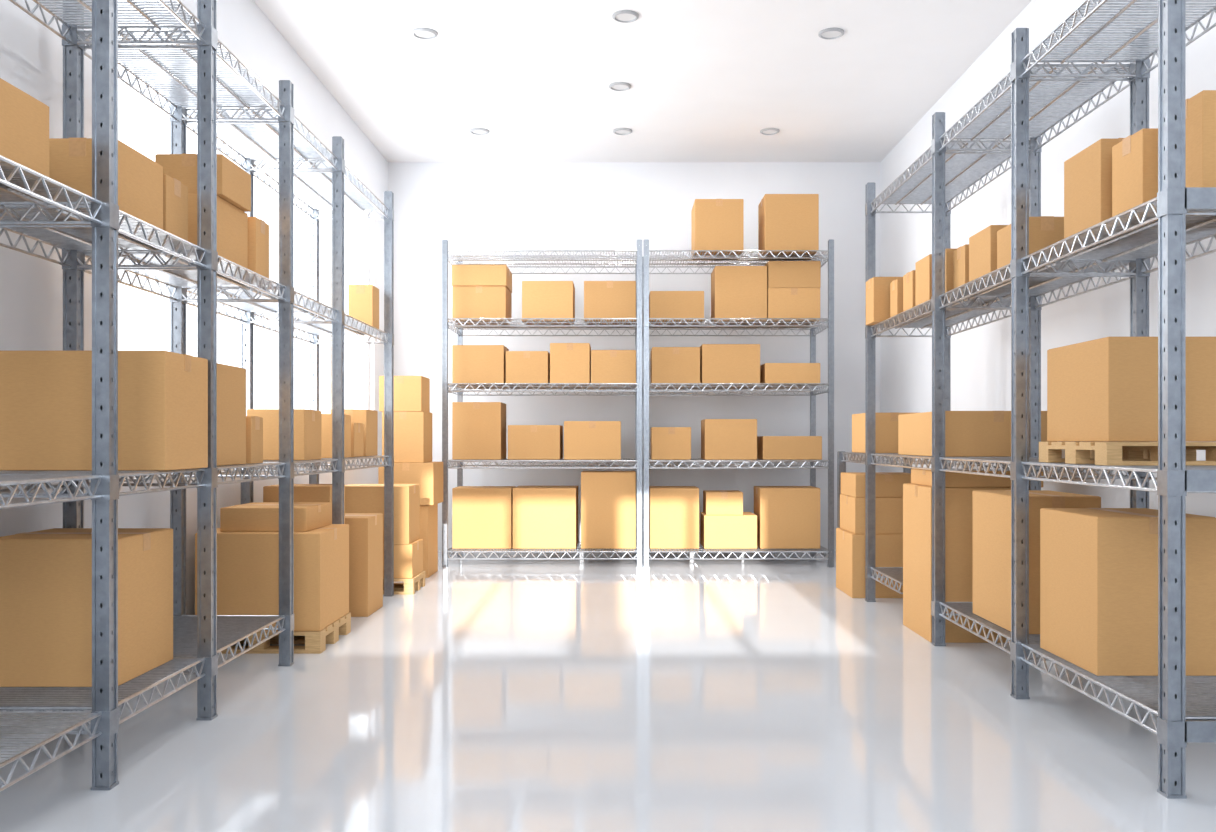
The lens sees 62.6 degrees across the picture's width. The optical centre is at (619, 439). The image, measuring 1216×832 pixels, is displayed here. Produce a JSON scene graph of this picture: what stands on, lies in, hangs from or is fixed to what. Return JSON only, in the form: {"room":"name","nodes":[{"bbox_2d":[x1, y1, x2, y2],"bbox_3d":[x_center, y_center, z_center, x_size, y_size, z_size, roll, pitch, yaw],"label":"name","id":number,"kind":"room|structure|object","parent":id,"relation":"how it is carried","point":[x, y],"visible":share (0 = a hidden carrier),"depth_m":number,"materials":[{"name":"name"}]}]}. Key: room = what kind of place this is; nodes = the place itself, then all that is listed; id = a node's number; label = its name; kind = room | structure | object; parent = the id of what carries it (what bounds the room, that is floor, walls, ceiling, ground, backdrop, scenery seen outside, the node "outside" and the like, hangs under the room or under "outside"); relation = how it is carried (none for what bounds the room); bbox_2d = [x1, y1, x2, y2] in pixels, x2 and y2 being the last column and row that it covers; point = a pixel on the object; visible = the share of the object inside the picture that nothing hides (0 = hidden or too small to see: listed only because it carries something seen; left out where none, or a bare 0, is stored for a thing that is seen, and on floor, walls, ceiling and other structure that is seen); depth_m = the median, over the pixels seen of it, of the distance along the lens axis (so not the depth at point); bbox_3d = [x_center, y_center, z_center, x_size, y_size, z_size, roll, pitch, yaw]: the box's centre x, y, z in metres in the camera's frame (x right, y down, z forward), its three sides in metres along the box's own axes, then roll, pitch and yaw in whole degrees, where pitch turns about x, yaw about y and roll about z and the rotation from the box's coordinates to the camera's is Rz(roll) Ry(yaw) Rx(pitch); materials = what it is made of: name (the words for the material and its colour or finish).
{"room":"warehouse","nodes":[
{"label":"warehouse","id":0,"kind":"room"},
{"bbox_2d":[0,0,387,710],"bbox_3d":[-1.990,-0.693,3.605,0.120,3.240,9.450,0,0,0],"label":"wall","id":1,"kind":"structure","parent":0,"point":[31,54],"depth_m":4.06,"materials":[{"name":"paint"}]},
{"bbox_2d":[134,9,368,413],"bbox_3d":[-1.995,-0.923,5.800,0.050,1.800,4.100,0,0,0],"label":"window","id":2,"kind":"structure","parent":1,"relation":"in","point":[327,223],"depth_m":6.81,"materials":[{"name":"glass"}]},
{"bbox_2d":[0,551,1215,831],"bbox_3d":[0.118,0.977,3.665,4.337,0.100,9.570,0,0,0],"label":"floor","id":3,"kind":"structure","parent":0,"point":[493,695],"depth_m":3.14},
{"bbox_2d":[0,0,393,791],"bbox_3d":[-1.597,-0.275,3.925,0.495,2.403,4.100,0,0,0],"label":"wire shelving rack","id":4,"kind":"object","parent":3,"relation":"on","point":[275,143],"visible":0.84,"depth_m":3.31,"materials":[{"name":"metal"}]},
{"bbox_2d":[0,78,48,176],"bbox_3d":[-1.600,-0.733,2.255,0.360,0.199,0.472,0,0,0],"label":"cardboard box","id":5,"kind":"object","parent":4,"relation":"on","point":[24,119],"visible":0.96,"depth_m":2.38,"materials":[{"name":"brown cardboard"}]},
{"bbox_2d":[0,528,172,686],"bbox_3d":[-1.655,0.502,3.085,0.392,0.429,0.370,0,0,0],"label":"cardboard box","id":6,"kind":"object","parent":4,"relation":"on","point":[46,575],"visible":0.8,"depth_m":2.90,"materials":[{"name":"brown cardboard"}]},
{"bbox_2d":[0,351,207,470],"bbox_3d":[-1.613,-0.088,3.135,0.517,0.358,0.310,0,0,0],"label":"cardboard box","id":7,"kind":"object","parent":4,"relation":"on","point":[46,396],"visible":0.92,"depth_m":2.98,"materials":[{"name":"brown cardboard"}]},
{"bbox_2d":[49,138,162,229],"bbox_3d":[-1.530,-0.743,2.965,0.220,0.219,0.292,0,0,0],"label":"cardboard box","id":8,"kind":"object","parent":4,"relation":"on","point":[140,178],"visible":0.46,"depth_m":2.86,"materials":[{"name":"brown cardboard"}]},
{"bbox_2d":[163,174,187,240],"bbox_3d":[-1.562,-0.735,3.220,0.277,0.204,0.160,0,0,0],"label":"cardboard box","id":9,"kind":"object","parent":4,"relation":"on","point":[175,193],"visible":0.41,"depth_m":3.21,"materials":[{"name":"brown cardboard"}]},
{"bbox_2d":[188,193,247,268],"bbox_3d":[-1.565,-0.755,3.710,0.250,0.244,0.322,0,0,0],"label":"cardboard box","id":10,"kind":"object","parent":4,"relation":"on","point":[232,222],"visible":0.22,"depth_m":3.68,"materials":[{"name":"brown cardboard"}]},
{"bbox_2d":[155,154,250,211],"bbox_3d":[-1.540,-0.950,3.710,0.240,0.144,0.282,0,0,0],"label":"cardboard box","id":11,"kind":"object","parent":10,"relation":"on","point":[233,183],"visible":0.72,"depth_m":3.57,"materials":[{"name":"brown cardboard"}]},
{"bbox_2d":[217,363,245,465],"bbox_3d":[-1.600,-0.091,3.610,0.360,0.363,0.382,0,0,0],"label":"cardboard box","id":12,"kind":"object","parent":4,"relation":"on","point":[231,380],"visible":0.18,"depth_m":3.65,"materials":[{"name":"brown cardboard"}]},
{"bbox_2d":[246,416,262,463],"bbox_3d":[-1.510,-0.001,3.915,0.182,0.183,0.130,0,0,0],"label":"cardboard box","id":13,"kind":"object","parent":4,"relation":"on","point":[254,424],"visible":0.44,"depth_m":3.88,"materials":[{"name":"brown cardboard"}]},
{"bbox_2d":[248,217,268,277],"bbox_3d":[-1.520,-0.753,3.975,0.202,0.239,0.150,0,0,0],"label":"cardboard box","id":14,"kind":"object","parent":4,"relation":"on","point":[258,230],"visible":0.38,"depth_m":3.93,"materials":[{"name":"brown cardboard"}]},
{"bbox_2d":[247,409,320,459],"bbox_3d":[-1.550,-0.024,4.630,0.262,0.230,0.260,0,0,0],"label":"cardboard box","id":15,"kind":"object","parent":4,"relation":"on","point":[307,423],"visible":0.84,"depth_m":4.50,"materials":[{"name":"brown cardboard"}]},
{"bbox_2d":[321,414,350,457],"bbox_3d":[-1.570,-0.021,5.150,0.302,0.223,0.260,0,0,0],"label":"cardboard box","id":16,"kind":"object","parent":4,"relation":"on","point":[326,419],"visible":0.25,"depth_m":5.02,"materials":[{"name":"brown cardboard"}]},
{"bbox_2d":[331,409,377,455],"bbox_3d":[-1.520,-0.041,5.730,0.200,0.263,0.262,0,0,0],"label":"cardboard box","id":17,"kind":"object","parent":4,"relation":"on","point":[369,418],"visible":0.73,"depth_m":5.65,"materials":[{"name":"brown cardboard"}]},
{"bbox_2d":[351,423,363,456],"bbox_3d":[-1.540,-0.001,5.440,0.242,0.183,0.200,0,0,0],"label":"cardboard box","id":18,"kind":"object","parent":4,"relation":"on","point":[357,429],"visible":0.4,"depth_m":5.41,"materials":[{"name":"brown cardboard"}]},
{"bbox_2d":[348,285,378,328],"bbox_3d":[-1.490,-0.763,5.820,0.140,0.259,0.162,0,0,0],"label":"cardboard box","id":19,"kind":"object","parent":4,"relation":"on","point":[363,300],"visible":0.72,"depth_m":5.74,"materials":[{"name":"brown cardboard"}]},
{"bbox_2d":[217,612,350,653],"bbox_3d":[-1.580,0.880,4.585,0.560,0.094,0.490,0,0,0],"label":"wooden pallet","id":20,"kind":"object","parent":3,"relation":"on","point":[315,642],"visible":0.44,"depth_m":4.36,"materials":[{"name":"brown wood"}]},
{"bbox_2d":[195,524,348,630],"bbox_3d":[-1.577,0.618,4.585,0.547,0.427,0.470,0,0,0],"label":"cardboard box","id":21,"kind":"object","parent":20,"relation":"on","point":[247,562],"visible":0.62,"depth_m":4.35,"materials":[{"name":"brown cardboard"}]},
{"bbox_2d":[220,502,330,531],"bbox_3d":[-1.570,0.351,4.590,0.382,0.106,0.380,0,0,0],"label":"cardboard box","id":22,"kind":"object","parent":21,"relation":"on","point":[254,516],"visible":0.94,"depth_m":4.40,"materials":[{"name":"brown cardboard"}]},
{"bbox_2d":[263,484,344,523],"bbox_3d":[-1.595,0.577,5.065,0.332,0.699,0.270,0,0,0],"label":"cardboard box","id":23,"kind":"object","parent":3,"relation":"on","point":[302,492],"visible":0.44,"depth_m":4.93,"materials":[{"name":"brown cardboard"}]},
{"bbox_2d":[345,513,382,616],"bbox_3d":[-1.520,0.667,5.405,0.402,0.519,0.330,0,0,0],"label":"cardboard box","id":24,"kind":"object","parent":3,"relation":"on","point":[365,529],"visible":0.42,"depth_m":5.24,"materials":[{"name":"brown cardboard"}]},
{"bbox_2d":[383,571,424,594],"bbox_3d":[-1.480,0.880,6.185,0.480,0.094,0.370,0,0,0],"label":"wooden pallet","id":25,"kind":"object","parent":3,"relation":"on","point":[410,585],"visible":0.38,"depth_m":6.03,"materials":[{"name":"brown wood"}]},
{"bbox_2d":[383,539,422,577],"bbox_3d":[-1.475,0.730,6.185,0.452,0.204,0.330,0,0,0],"label":"cardboard box","id":26,"kind":"object","parent":25,"relation":"on","point":[408,558],"visible":0.43,"depth_m":6.02,"materials":[{"name":"brown cardboard"}]},
{"bbox_2d":[345,484,419,543],"bbox_3d":[-1.485,0.452,6.180,0.432,0.349,0.320,0,0,0],"label":"cardboard box","id":27,"kind":"object","parent":26,"relation":"on","point":[359,498],"visible":0.68,"depth_m":6.02,"materials":[{"name":"brown cardboard"}]},
{"bbox_2d":[420,504,437,577],"bbox_3d":[-1.455,0.682,6.900,0.330,0.489,0.362,0,0,0],"label":"cardboard box","id":28,"kind":"object","parent":3,"relation":"on","point":[428,513],"visible":0.21,"depth_m":6.77,"materials":[{"name":"brown cardboard"}]},
{"bbox_2d":[378,462,442,504],"bbox_3d":[-1.435,0.295,6.890,0.370,0.284,0.382,0,0,0],"label":"cardboard box","id":29,"kind":"object","parent":28,"relation":"on","point":[429,475],"visible":0.44,"depth_m":6.70,"materials":[{"name":"brown cardboard"}]},
{"bbox_2d":[382,411,431,462],"bbox_3d":[-1.460,-0.020,6.880,0.280,0.344,0.322,0,0,0],"label":"cardboard box","id":30,"kind":"object","parent":29,"relation":"on","point":[412,429],"visible":0.76,"depth_m":6.72,"materials":[{"name":"brown cardboard"}]},
{"bbox_2d":[379,376,429,411],"bbox_3d":[-1.478,-0.313,6.870,0.285,0.239,0.302,0,0,0],"label":"cardboard box","id":31,"kind":"object","parent":30,"relation":"on","point":[411,393],"visible":0.79,"depth_m":6.72,"materials":[{"name":"brown cardboard"}]},
{"bbox_2d":[442,239,641,566],"bbox_3d":[-0.568,-0.267,7.640,1.461,2.388,0.722,0,0,0],"label":"wire shelving rack","id":32,"kind":"object","parent":3,"relation":"on","point":[447,387],"visible":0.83,"depth_m":7.30,"materials":[{"name":"metal"}]},
{"bbox_2d":[452,402,505,459],"bbox_3d":[-1.069,-0.069,7.631,0.362,0.429,0.364,0,0,0],"label":"cardboard box","id":33,"kind":"object","parent":32,"relation":"on","point":[478,428],"visible":1,"depth_m":7.45,"materials":[{"name":"brown cardboard"}]},
{"bbox_2d":[452,345,508,382],"bbox_3d":[-1.058,-0.562,7.622,0.386,0.292,0.344,0,0,0],"label":"cardboard box","id":34,"kind":"object","parent":32,"relation":"on","point":[470,363],"visible":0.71,"depth_m":7.45,"materials":[{"name":"brown cardboard"}]},
{"bbox_2d":[452,286,511,323],"bbox_3d":[-1.050,-1.020,7.652,0.399,0.257,0.407,0,0,0],"label":"cardboard box","id":35,"kind":"object","parent":32,"relation":"on","point":[467,301],"visible":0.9,"depth_m":7.45,"materials":[{"name":"brown cardboard"}]},
{"bbox_2d":[452,265,511,292],"bbox_3d":[-1.048,-1.227,7.640,0.409,0.156,0.400,0,0,0],"label":"cardboard box","id":36,"kind":"object","parent":35,"relation":"on","point":[462,275],"visible":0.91,"depth_m":7.44,"materials":[{"name":"brown cardboard"}]},
{"bbox_2d":[452,486,515,548],"bbox_3d":[-1.030,0.584,7.622,0.442,0.451,0.345,0,0,0],"label":"cardboard box","id":37,"kind":"object","parent":32,"relation":"on","point":[482,516],"visible":0.92,"depth_m":7.45,"materials":[{"name":"brown cardboard"}]},
{"bbox_2d":[506,351,549,382],"bbox_3d":[-0.695,-0.540,7.642,0.315,0.247,0.385,0,0,0],"label":"cardboard box","id":38,"kind":"object","parent":32,"relation":"on","point":[521,366],"visible":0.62,"depth_m":7.45,"materials":[{"name":"brown cardboard"}]},
{"bbox_2d":[508,425,562,459],"bbox_3d":[-0.642,0.017,7.651,0.388,0.257,0.404,0,0,0],"label":"cardboard box","id":39,"kind":"object","parent":32,"relation":"on","point":[525,442],"visible":1,"depth_m":7.45,"materials":[{"name":"brown cardboard"}]},
{"bbox_2d":[513,486,577,548],"bbox_3d":[-0.564,0.584,7.663,0.474,0.451,0.426,0,0,0],"label":"cardboard box","id":40,"kind":"object","parent":32,"relation":"on","point":[544,517],"visible":1,"depth_m":7.45,"materials":[{"name":"brown cardboard"}]},
{"bbox_2d":[522,281,574,323],"bbox_3d":[-0.541,-1.039,7.624,0.382,0.295,0.347,0,0,0],"label":"cardboard box","id":41,"kind":"object","parent":32,"relation":"on","point":[540,299],"visible":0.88,"depth_m":7.45,"materials":[{"name":"brown cardboard"}]},
{"bbox_2d":[550,343,590,382],"bbox_3d":[-0.374,-0.570,7.623,0.296,0.307,0.349,0,0,0],"label":"cardboard box","id":42,"kind":"object","parent":32,"relation":"on","point":[569,362],"visible":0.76,"depth_m":7.45,"materials":[{"name":"brown cardboard"}]},
{"bbox_2d":[564,421,620,459],"bbox_3d":[-0.205,0.002,7.667,0.425,0.287,0.436,0,0,0],"label":"cardboard box","id":43,"kind":"object","parent":32,"relation":"on","point":[583,440],"visible":1,"depth_m":7.45,"materials":[{"name":"brown cardboard"}]},
{"bbox_2d":[581,471,635,548],"bbox_3d":[-0.086,0.525,7.635,0.411,0.570,0.369,0,0,0],"label":"cardboard box","id":44,"kind":"object","parent":32,"relation":"on","point":[608,498],"visible":1,"depth_m":7.45,"materials":[{"name":"brown cardboard"}]},
{"bbox_2d":[584,281,635,323],"bbox_3d":[-0.075,-1.039,7.647,0.388,0.295,0.395,0,0,0],"label":"cardboard box","id":45,"kind":"object","parent":32,"relation":"on","point":[602,299],"visible":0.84,"depth_m":7.45,"materials":[{"name":"brown cardboard"}]},
{"bbox_2d":[591,350,635,382],"bbox_3d":[-0.048,-0.544,7.625,0.336,0.255,0.351,0,0,0],"label":"cardboard box","id":46,"kind":"object","parent":32,"relation":"on","point":[607,366],"visible":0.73,"depth_m":7.45,"materials":[{"name":"brown cardboard"}]},
{"bbox_2d":[642,239,833,566],"bbox_3d":[0.866,-0.267,7.640,1.390,2.388,0.722,0,0,0],"label":"wire shelving rack","id":47,"kind":"object","parent":3,"relation":"on","point":[812,326],"visible":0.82,"depth_m":7.31,"materials":[{"name":"metal"}]},
{"bbox_2d":[650,427,690,459],"bbox_3d":[0.385,0.025,7.649,0.291,0.242,0.399,0,0,0],"label":"cardboard box","id":48,"kind":"object","parent":47,"relation":"on","point":[666,443],"visible":1,"depth_m":7.45,"materials":[{"name":"brown cardboard"}]},
{"bbox_2d":[649,486,698,548],"bbox_3d":[0.407,0.584,7.627,0.368,0.451,0.354,0,0,0],"label":"cardboard box","id":49,"kind":"object","parent":47,"relation":"on","point":[673,510],"visible":0.9,"depth_m":7.45,"materials":[{"name":"brown cardboard"}]},
{"bbox_2d":[651,347,699,382],"bbox_3d":[0.418,-0.555,7.641,0.358,0.277,0.384,0,0,0],"label":"cardboard box","id":50,"kind":"object","parent":47,"relation":"on","point":[668,364],"visible":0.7,"depth_m":7.45,"materials":[{"name":"brown cardboard"}]},
{"bbox_2d":[649,291,703,323],"bbox_3d":[0.425,-1.001,7.638,0.405,0.220,0.377,0,0,0],"label":"cardboard box","id":51,"kind":"object","parent":47,"relation":"on","point":[662,304],"visible":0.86,"depth_m":7.45,"materials":[{"name":"brown cardboard"}]},
{"bbox_2d":[691,199,743,254],"bbox_3d":[0.731,-1.581,7.546,0.358,0.388,0.374,0,0,0],"label":"cardboard box","id":52,"kind":"object","parent":47,"relation":"on","point":[716,224],"visible":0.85,"depth_m":7.36,"materials":[{"name":"brown cardboard"}]},
{"bbox_2d":[700,512,756,548],"bbox_3d":[0.825,0.685,7.626,0.397,0.249,0.352,0,0,0],"label":"cardboard box","id":53,"kind":"object","parent":47,"relation":"on","point":[716,531],"visible":0.94,"depth_m":7.45,"materials":[{"name":"brown cardboard"}]},
{"bbox_2d":[703,490,742,514],"bbox_3d":[0.780,0.474,7.600,0.276,0.171,0.282,0,0,0],"label":"cardboard box","id":54,"kind":"object","parent":53,"relation":"on","point":[715,502],"visible":1,"depth_m":7.46,"materials":[{"name":"brown cardboard"}]},
{"bbox_2d":[701,419,756,459],"bbox_3d":[0.828,-0.005,7.640,0.390,0.302,0.380,0,0,0],"label":"cardboard box","id":55,"kind":"object","parent":47,"relation":"on","point":[721,439],"visible":1,"depth_m":7.45,"materials":[{"name":"brown cardboard"}]},
{"bbox_2d":[700,344,759,382],"bbox_3d":[0.829,-0.566,7.661,0.435,0.299,0.423,0,0,0],"label":"cardboard box","id":56,"kind":"object","parent":47,"relation":"on","point":[719,363],"visible":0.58,"depth_m":7.45,"materials":[{"name":"brown cardboard"}]},
{"bbox_2d":[711,266,766,323],"bbox_3d":[0.903,-1.095,7.623,0.390,0.407,0.346,0,0,0],"label":"cardboard box","id":57,"kind":"object","parent":47,"relation":"on","point":[736,291],"visible":0.83,"depth_m":7.45,"materials":[{"name":"brown cardboard"}]},
{"bbox_2d":[754,486,819,548],"bbox_3d":[1.269,0.584,7.635,0.450,0.451,0.371,0,0,0],"label":"cardboard box","id":58,"kind":"object","parent":47,"relation":"on","point":[788,517],"visible":0.91,"depth_m":7.45,"materials":[{"name":"brown cardboard"}]},
{"bbox_2d":[758,194,818,254],"bbox_3d":[1.265,-1.600,7.537,0.398,0.425,0.355,0,0,0],"label":"cardboard box","id":59,"kind":"object","parent":47,"relation":"on","point":[785,221],"visible":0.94,"depth_m":7.36,"materials":[{"name":"brown cardboard"}]},
{"bbox_2d":[757,436,821,459],"bbox_3d":[1.286,0.058,7.669,0.440,0.175,0.438,0,0,0],"label":"cardboard box","id":60,"kind":"object","parent":47,"relation":"on","point":[768,447],"visible":0.87,"depth_m":7.45,"materials":[{"name":"brown cardboard"}]},
{"bbox_2d":[760,363,819,382],"bbox_3d":[1.288,-0.495,7.626,0.413,0.158,0.352,0,0,0],"label":"cardboard box","id":61,"kind":"object","parent":47,"relation":"on","point":[769,372],"visible":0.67,"depth_m":7.45,"materials":[{"name":"brown cardboard"}]},
{"bbox_2d":[767,288,819,323],"bbox_3d":[1.298,-1.012,7.645,0.389,0.242,0.392,0,0,0],"label":"cardboard box","id":62,"kind":"object","parent":47,"relation":"on","point":[781,302],"visible":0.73,"depth_m":7.45,"materials":[{"name":"brown cardboard"}]},
{"bbox_2d":[764,261,820,288],"bbox_3d":[1.300,-1.235,7.635,0.391,0.201,0.370,0,0,0],"label":"cardboard box","id":63,"kind":"object","parent":62,"relation":"on","point":[780,274],"visible":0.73,"depth_m":7.45,"materials":[{"name":"brown cardboard"}]},
{"bbox_2d":[836,528,902,597],"bbox_3d":[1.580,0.740,6.080,0.442,0.374,0.440,0,0,0],"label":"cardboard box","id":64,"kind":"object","parent":3,"relation":"on","point":[850,547],"visible":0.48,"depth_m":5.86,"materials":[{"name":"brown cardboard"}]},
{"bbox_2d":[840,494,902,533],"bbox_3d":[1.590,0.445,6.075,0.422,0.214,0.410,0,0,0],"label":"cardboard box","id":65,"kind":"object","parent":64,"relation":"on","point":[888,510],"visible":0.44,"depth_m":5.87,"materials":[{"name":"brown cardboard"}]},
{"bbox_2d":[841,472,912,496],"bbox_3d":[1.583,0.270,6.080,0.395,0.134,0.402,0,0,0],"label":"cardboard box","id":66,"kind":"object","parent":65,"relation":"on","point":[887,484],"visible":0.66,"depth_m":5.88,"materials":[{"name":"brown cardboard"}]},
{"bbox_2d":[903,484,1010,642],"bbox_3d":[1.660,0.572,4.795,0.482,0.709,0.450,0,0,0],"label":"cardboard box","id":67,"kind":"object","parent":3,"relation":"on","point":[917,498],"visible":0.52,"depth_m":4.57,"materials":[{"name":"brown cardboard"}]},
{"bbox_2d":[911,469,1042,486],"bbox_3d":[1.700,0.180,4.800,0.482,0.074,0.440,0,0,0],"label":"cardboard box","id":68,"kind":"object","parent":67,"relation":"on","point":[918,476],"visible":0.48,"depth_m":4.58,"materials":[{"name":"brown cardboard"}]},
{"bbox_2d":[837,0,1215,798],"bbox_3d":[1.655,-0.275,4.555,0.480,2.403,3.940,0,0,0],"label":"wire shelving rack","id":69,"kind":"object","parent":3,"relation":"on","point":[1005,123],"visible":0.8,"depth_m":3.58,"materials":[{"name":"metal"}]},
{"bbox_2d":[852,412,911,452],"bbox_3d":[1.620,-0.043,6.100,0.320,0.239,0.402,0,0,0],"label":"cardboard box","id":70,"kind":"object","parent":69,"relation":"on","point":[886,424],"visible":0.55,"depth_m":5.90,"materials":[{"name":"brown cardboard"}]},
{"bbox_2d":[866,277,902,324],"bbox_3d":[1.500,-0.778,5.610,0.202,0.249,0.180,0,0,0],"label":"cardboard box","id":71,"kind":"object","parent":69,"relation":"on","point":[877,288],"visible":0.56,"depth_m":5.52,"materials":[{"name":"brown cardboard"}]},
{"bbox_2d":[890,279,902,316],"bbox_3d":[1.570,-0.758,5.410,0.182,0.209,0.140,0,0,0],"label":"cardboard box","id":72,"kind":"object","parent":69,"relation":"on","point":[896,286],"visible":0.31,"depth_m":5.35,"materials":[{"name":"brown cardboard"}]},
{"bbox_2d":[903,270,914,311],"bbox_3d":[1.600,-0.763,5.215,0.202,0.219,0.170,0,0,0],"label":"cardboard box","id":73,"kind":"object","parent":69,"relation":"on","point":[909,278],"visible":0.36,"depth_m":5.18,"materials":[{"name":"brown cardboard"}]},
{"bbox_2d":[915,254,931,305],"bbox_3d":[1.610,-0.778,4.965,0.220,0.249,0.232,0,0,0],"label":"cardboard box","id":74,"kind":"object","parent":69,"relation":"on","point":[923,267],"visible":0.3,"depth_m":4.94,"materials":[{"name":"brown cardboard"}]},
{"bbox_2d":[945,248,956,292],"bbox_3d":[1.620,-0.768,4.700,0.242,0.229,0.200,0,0,0],"label":"cardboard box","id":75,"kind":"object","parent":69,"relation":"on","point":[949,252],"visible":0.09,"depth_m":4.60,"materials":[{"name":"brown cardboard"}]},
{"bbox_2d":[954,244,968,287],"bbox_3d":[1.600,-0.753,4.425,0.202,0.199,0.150,0,0,0],"label":"cardboard box","id":76,"kind":"object","parent":69,"relation":"on","point":[961,254],"visible":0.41,"depth_m":4.39,"materials":[{"name":"brown cardboard"}]},
{"bbox_2d":[898,411,1056,456],"bbox_3d":[1.750,-0.029,4.970,0.540,0.212,0.702,0,0,0],"label":"cardboard box","id":77,"kind":"object","parent":69,"relation":"on","point":[967,433],"visible":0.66,"depth_m":4.62,"materials":[{"name":"brown cardboard"}]},
{"bbox_2d":[969,225,1007,281],"bbox_3d":[1.620,-0.763,4.175,0.240,0.219,0.252,0,0,0],"label":"cardboard box","id":78,"kind":"object","parent":69,"relation":"on","point":[982,245],"visible":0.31,"depth_m":4.13,"materials":[{"name":"brown cardboard"}]},
{"bbox_2d":[997,216,1063,268],"bbox_3d":[1.590,-0.743,3.850,0.180,0.179,0.262,0,0,0],"label":"cardboard box","id":79,"kind":"object","parent":69,"relation":"on","point":[1044,231],"visible":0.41,"depth_m":3.72,"materials":[{"name":"brown cardboard"}]},
{"bbox_2d":[973,490,1100,633],"bbox_3d":[1.640,0.469,3.970,0.320,0.516,0.462,0,0,0],"label":"cardboard box","id":80,"kind":"object","parent":69,"relation":"on","point":[991,508],"visible":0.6,"depth_m":3.88,"materials":[{"name":"brown cardboard"}]},
{"bbox_2d":[1064,138,1123,238],"bbox_3d":[1.580,-0.798,3.250,0.160,0.289,0.262,0,0,0],"label":"cardboard box","id":81,"kind":"object","parent":69,"relation":"on","point":[1087,174],"visible":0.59,"depth_m":3.20,"materials":[{"name":"brown cardboard"}]},
{"bbox_2d":[1039,442,1215,464],"bbox_3d":[1.665,0.042,3.265,0.390,0.071,0.490,0,0,0],"label":"wooden pallet","id":82,"kind":"object","parent":69,"relation":"on","point":[1097,453],"visible":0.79,"depth_m":3.16,"materials":[{"name":"brown wood"}]},
{"bbox_2d":[1047,337,1215,441],"bbox_3d":[1.670,-0.156,3.270,0.360,0.321,0.442,0,0,0],"label":"cardboard box","id":83,"kind":"object","parent":82,"relation":"on","point":[1105,389],"visible":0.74,"depth_m":3.05,"materials":[{"name":"brown cardboard"}]},
{"bbox_2d":[1040,508,1215,675],"bbox_3d":[1.655,0.482,3.290,0.370,0.489,0.422,0,0,0],"label":"cardboard box","id":84,"kind":"object","parent":69,"relation":"on","point":[1099,566],"visible":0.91,"depth_m":3.08,"materials":[{"name":"brown cardboard"}]},
{"bbox_2d":[1112,128,1157,216],"bbox_3d":[1.675,-0.778,2.980,0.332,0.249,0.180,0,0,0],"label":"cardboard box","id":85,"kind":"object","parent":69,"relation":"on","point":[1134,158],"visible":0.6,"depth_m":2.93,"materials":[{"name":"brown cardboard"}]},
{"bbox_2d":[1186,90,1215,186],"bbox_3d":[1.695,-0.793,2.755,0.292,0.279,0.190,0,0,0],"label":"cardboard box","id":86,"kind":"object","parent":69,"relation":"on","point":[1200,108],"visible":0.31,"depth_m":2.67,"materials":[{"name":"brown cardboard"}]},
{"bbox_2d":[388,162,879,550],"bbox_3d":[0.118,-0.693,8.390,4.337,3.240,0.120,0,0,0],"label":"wall","id":87,"kind":"structure","parent":0,"point":[470,205],"depth_m":8.33,"materials":[{"name":"paint"}]},
{"bbox_2d":[253,0,1031,161],"bbox_3d":[0.118,-2.363,3.665,4.337,0.100,9.570,0,0,0],"label":"ceiling","id":88,"kind":"structure","parent":0,"point":[705,77],"depth_m":6.29,"materials":[{"name":"paint"}]},
{"bbox_2d":[412,28,436,38],"bbox_3d":[-1.110,-2.306,5.680,0.144,0.014,0.144,0,0,0],"label":"recessed light","id":89,"kind":"object","parent":88,"relation":"in","point":[421,33],"visible":1,"depth_m":5.67,"materials":[{"name":"grey"}]},
{"bbox_2d":[470,128,488,134],"bbox_3d":[-1.050,-2.306,7.480,0.144,0.014,0.144,0,0,0],"label":"recessed light","id":90,"kind":"object","parent":88,"relation":"in","point":[477,131],"visible":1,"depth_m":7.48,"materials":[{"name":"grey"}]},
{"bbox_2d":[609,82,630,90],"bbox_3d":[0.000,-2.306,6.530,0.144,0.014,0.144,0,0,0],"label":"recessed light","id":91,"kind":"object","parent":88,"relation":"in","point":[617,86],"visible":1,"depth_m":6.53,"materials":[{"name":"grey"}]},
{"bbox_2d":[613,128,631,134],"bbox_3d":[0.020,-2.306,7.480,0.144,0.014,0.144,0,0,0],"label":"recessed light","id":92,"kind":"object","parent":88,"relation":"in","point":[619,131],"visible":1,"depth_m":7.48,"materials":[{"name":"grey"}]},
{"bbox_2d":[612,10,638,22],"bbox_3d":[0.030,-2.306,5.450,0.144,0.014,0.144,0,0,0],"label":"recessed light","id":93,"kind":"object","parent":88,"relation":"in","point":[624,16],"visible":1,"depth_m":5.45,"materials":[{"name":"grey"}]},
{"bbox_2d":[760,128,778,134],"bbox_3d":[1.120,-2.306,7.480,0.144,0.014,0.144,0,0,0],"label":"recessed light","id":94,"kind":"object","parent":88,"relation":"in","point":[767,131],"visible":1,"depth_m":7.48,"materials":[{"name":"grey"}]},
{"bbox_2d":[818,28,843,38],"bbox_3d":[1.200,-2.306,5.680,0.144,0.014,0.144,0,0,0],"label":"recessed light","id":95,"kind":"object","parent":88,"relation":"in","point":[828,33],"visible":1,"depth_m":5.67,"materials":[{"name":"grey"}]},
{"bbox_2d":[880,0,1215,517],"bbox_3d":[2.227,-0.693,3.605,0.120,3.240,9.450,0,0,0],"label":"wall","id":96,"kind":"structure","parent":0,"point":[980,356],"depth_m":5.58,"materials":[{"name":"paint"}]}
]}

